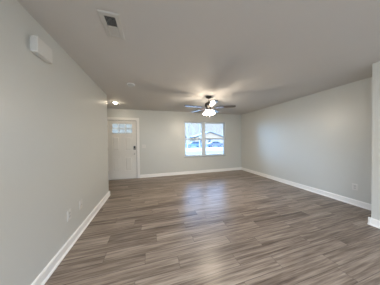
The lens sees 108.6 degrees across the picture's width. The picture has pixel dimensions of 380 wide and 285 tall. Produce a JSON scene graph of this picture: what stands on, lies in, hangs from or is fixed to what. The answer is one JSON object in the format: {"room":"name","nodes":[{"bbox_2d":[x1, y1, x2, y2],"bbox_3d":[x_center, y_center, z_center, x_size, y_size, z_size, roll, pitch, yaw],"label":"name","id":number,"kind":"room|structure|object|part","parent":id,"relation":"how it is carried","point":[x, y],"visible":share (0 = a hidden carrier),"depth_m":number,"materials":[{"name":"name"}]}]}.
{"room":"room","nodes":[
{"label":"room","id":0,"kind":"room"},
{"bbox_2d":[0,0,108,284],"bbox_3d":[-1.506,0.097,1.377,0.140,2.440,3.982,-1,1,-16],"label":"wall","id":1,"kind":"structure","parent":0,"point":[54,131],"depth_m":1.28,"materials":[{"name":"paint"}]},
{"bbox_2d":[29,35,52,63],"bbox_3d":[-1.389,-0.865,1.278,0.058,0.142,0.195,-1,1,-16],"label":"door chime","id":2,"kind":"object","parent":1,"relation":"attached to","point":[38,47],"visible":1,"depth_m":1.24,"materials":[{"name":"white plastic"}]},
{"bbox_2d":[67,209,70,221],"bbox_3d":[-1.511,0.907,1.711,0.011,0.124,0.080,-1,1,-16],"label":"wall outlet","id":3,"kind":"object","parent":1,"relation":"attached to","point":[68,211],"visible":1,"depth_m":1.69,"materials":[{"name":"white plastic"}]},
{"bbox_2d":[31,191,109,284],"bbox_3d":[-1.415,1.260,1.431,0.030,0.110,4.010,-1,1,-16],"label":"baseboard","id":4,"kind":"structure","parent":1,"relation":"attached to","point":[42,278],"depth_m":1.61,"materials":[{"name":"white paint"}]},
{"bbox_2d":[107,108,240,174],"bbox_3d":[-0.680,0.033,5.288,6.412,2.440,0.140,-1,1,-16],"label":"wall","id":5,"kind":"structure","parent":0,"point":[162,133],"depth_m":5.22,"materials":[{"name":"paint"}]},
{"bbox_2d":[107,117,139,180],"bbox_3d":[-2.354,0.209,4.782,1.108,2.142,0.184,-1,1,-16],"label":"door","id":6,"kind":"structure","parent":5,"relation":"in","point":[123,133],"depth_m":4.76,"materials":[{"name":"white paint"}]},
{"bbox_3d":[-2.527,0.750,4.704,0.262,0.515,0.015,-1,1,-16],"label":"panel","id":7,"kind":"part","parent":6,"relation":"part of","materials":[{"name":"white paint"}]},
{"bbox_3d":[-2.536,0.033,4.695,0.262,0.530,0.015,-1,1,-16],"label":"panel","id":8,"kind":"part","parent":6,"relation":"part of","materials":[{"name":"white paint"}]},
{"bbox_3d":[-2.366,-0.487,4.767,0.630,0.335,0.006,-1,1,-16],"label":"lite pane","id":9,"kind":"part","parent":6,"relation":"part of","materials":[{"name":"clear glass"}]},
{"bbox_3d":[-2.359,-0.487,4.742,0.686,0.391,0.016,-1,1,-16],"label":"lite frame","id":10,"kind":"part","parent":6,"relation":"part of","materials":[{"name":"glass"}]},
{"bbox_3d":[-2.161,0.027,4.803,0.262,0.530,0.015,-1,1,-16],"label":"panel","id":11,"kind":"part","parent":6,"relation":"part of","materials":[{"name":"white paint"}]},
{"bbox_3d":[-2.153,0.745,4.813,0.262,0.515,0.015,-1,1,-16],"label":"panel","id":12,"kind":"part","parent":6,"relation":"part of","materials":[{"name":"white paint"}]},
{"bbox_2d":[140,167,240,177],"bbox_3d":[0.255,1.185,5.482,4.263,0.110,0.030,-1,1,-16],"label":"baseboard","id":13,"kind":"structure","parent":5,"relation":"attached to","point":[236,168],"depth_m":5.39,"materials":[{"name":"white paint"}]},
{"bbox_2d":[184,122,225,157],"bbox_3d":[0.633,-0.132,5.642,1.857,1.413,0.157,-1,1,-16],"label":"window","id":14,"kind":"structure","parent":5,"relation":"in","point":[202,138],"depth_m":5.64,"materials":[{"name":"white plastic"}]},
{"bbox_3d":[0.135,-0.463,5.554,0.763,0.710,0.026,-1,1,-16],"label":"sash","id":15,"kind":"part","parent":14,"relation":"part of","materials":[{"name":"clear glass"}]},
{"bbox_3d":[0.151,0.189,5.534,0.763,0.713,0.026,-1,1,-16],"label":"sash","id":16,"kind":"part","parent":14,"relation":"part of","materials":[{"name":"clear glass"}]},
{"bbox_3d":[1.028,-0.477,5.812,0.896,0.710,0.026,-1,1,-16],"label":"sash","id":17,"kind":"part","parent":14,"relation":"part of","materials":[{"name":"clear glass"}]},
{"bbox_3d":[1.044,0.175,5.792,0.896,0.713,0.026,-1,1,-16],"label":"sash","id":18,"kind":"part","parent":14,"relation":"part of","materials":[{"name":"clear glass"}]},
{"bbox_2d":[17,0,379,114],"bbox_3d":[-0.032,-1.194,0.914,7.562,0.120,8.878,-1,1,-16],"label":"ceiling","id":19,"kind":"structure","parent":0,"point":[249,55],"depth_m":1.65,"materials":[{"name":"paint"}]},
{"bbox_2d":[97,9,124,39],"bbox_3d":[-0.752,-1.126,1.329,0.172,0.012,0.317,-1,1,-16],"label":"ceiling vent","id":20,"kind":"object","parent":19,"relation":"in","point":[111,21],"visible":1,"depth_m":1.30,"materials":[{"name":"white metal"}]},
{"bbox_2d":[184,96,235,115],"bbox_3d":[0.450,-0.894,3.462,1.253,0.562,1.265,-1,1,-16],"label":"ceiling fan","id":21,"kind":"object","parent":19,"relation":"hanging from","point":[208,105],"visible":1,"depth_m":3.42,"materials":[{"name":"metal"}]},
{"bbox_3d":[0.513,-0.877,3.075,0.136,0.009,0.487,4,0,-5],"label":"blade","id":22,"kind":"part","parent":21,"relation":"part of","materials":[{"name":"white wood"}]},
{"bbox_3d":[0.884,-0.886,3.398,0.487,0.009,0.136,0,-4,13],"label":"blade","id":23,"kind":"part","parent":21,"relation":"part of","materials":[{"name":"brown wood"}]},
{"bbox_2d":[44,170,379,284],"bbox_3d":[-0.003,1.365,0.949,7.562,0.120,8.878,-1,1,-16],"label":"floor","id":24,"kind":"structure","parent":0,"point":[234,227],"depth_m":1.84,"materials":[{"name":"plastic"}]},
{"bbox_2d":[241,77,371,203],"bbox_3d":[2.904,0.007,4.182,0.140,2.440,3.977,-1,1,-16],"label":"wall","id":25,"kind":"structure","parent":0,"point":[322,140],"depth_m":3.26,"materials":[{"name":"paint"}]},
{"bbox_2d":[241,167,370,209],"bbox_3d":[2.836,1.173,4.174,0.030,0.110,3.977,-1,1,-16],"label":"baseboard","id":26,"kind":"structure","parent":25,"relation":"attached to","point":[361,204],"depth_m":3.27,"materials":[{"name":"white paint"}]},
{"bbox_2d":[352,183,357,190],"bbox_3d":[3.267,0.883,2.704,0.011,0.124,0.080,-1,1,-16],"label":"wall outlet","id":27,"kind":"object","parent":25,"relation":"attached to","point":[354,186],"visible":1,"depth_m":2.70,"materials":[{"name":"white plastic"}]},
{"bbox_2d":[371,61,379,219],"bbox_3d":[3.783,0.055,-0.039,0.800,2.440,4.620,-1,1,-16],"label":"wall","id":28,"kind":"structure","parent":0,"point":[375,189],"depth_m":2.03,"materials":[{"name":"paint"}]},
{"bbox_2d":[367,217,379,228],"bbox_3d":[3.394,1.225,-0.125,0.030,0.110,4.648,-1,1,-16],"label":"baseboard","id":29,"kind":"structure","parent":28,"relation":"attached to","point":[374,222],"depth_m":2.04,"materials":[{"name":"white paint"}]},
{"label":"outside","id":30,"kind":"structure","parent":0,"visible":0},
{"bbox_3d":[-14.748,0.871,77.988,105.000,0.200,82.000,-1,1,-16],"label":"lawn","id":31,"kind":"structure","parent":30,"visible":0},
{"bbox_2d":[188,131,222,143],"bbox_3d":[6.005,-1.585,52.738,11.500,4.920,8.800,-1,1,-16],"label":"house","id":32,"kind":"structure","parent":31,"relation":"on","point":[209,134],"depth_m":49.07,"materials":[{"name":"beige"}]},
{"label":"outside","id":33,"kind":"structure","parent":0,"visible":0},
{"bbox_2d":[186,150,222,154],"bbox_3d":[3.698,1.530,14.287,105.000,0.200,14.642,-1,1,-16],"label":"lawn","id":34,"kind":"structure","parent":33,"point":[220,151],"depth_m":18.71,"materials":[{"name":"white"}]},
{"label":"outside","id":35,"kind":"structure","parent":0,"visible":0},
{"bbox_2d":[186,147,222,151],"bbox_3d":[0.271,1.397,26.121,105.000,0.220,10.000,-1,1,-16],"label":"sidewalk","id":36,"kind":"structure","parent":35,"point":[207,148],"depth_m":25.15,"materials":[{"name":"concrete"}]},
{"bbox_2d":[185,123,195,149],"bbox_3d":[-0.532,-2.271,25.310,3.168,7.204,3.539,0,1,24],"label":"bare tree","id":37,"kind":"object","parent":36,"relation":"on","point":[187,129],"visible":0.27,"depth_m":25.28,"materials":[{"name":"grey plant"}]},
{"bbox_2d":[192,123,200,147],"bbox_3d":[1.865,-2.651,29.070,3.878,7.804,4.019,0,1,30],"label":"bare tree","id":38,"kind":"object","parent":36,"relation":"on","point":[196,123],"visible":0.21,"depth_m":28.59,"materials":[{"name":"grey plant"}]},
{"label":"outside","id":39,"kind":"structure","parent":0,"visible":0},
{"bbox_3d":[-2.232,1.343,34.766,105.000,0.150,8.000,-1,1,-16],"label":"street","id":40,"kind":"object","parent":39,"visible":0},
{"bbox_2d":[186,142,201,147],"bbox_3d":[0.923,0.519,34.214,4.456,1.439,1.836,-1,1,-16],"label":"car","id":41,"kind":"object","parent":40,"relation":"on","point":[191,144],"visible":0.71,"depth_m":33.42,"materials":[{"name":"blue paint"}]},
{"bbox_2d":[206,141,222,146],"bbox_3d":[6.707,0.429,35.887,4.456,1.439,1.836,-1,1,-16],"label":"car","id":42,"kind":"object","parent":40,"relation":"on","point":[212,143],"visible":0.98,"depth_m":35.08,"materials":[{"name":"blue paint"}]}
]}

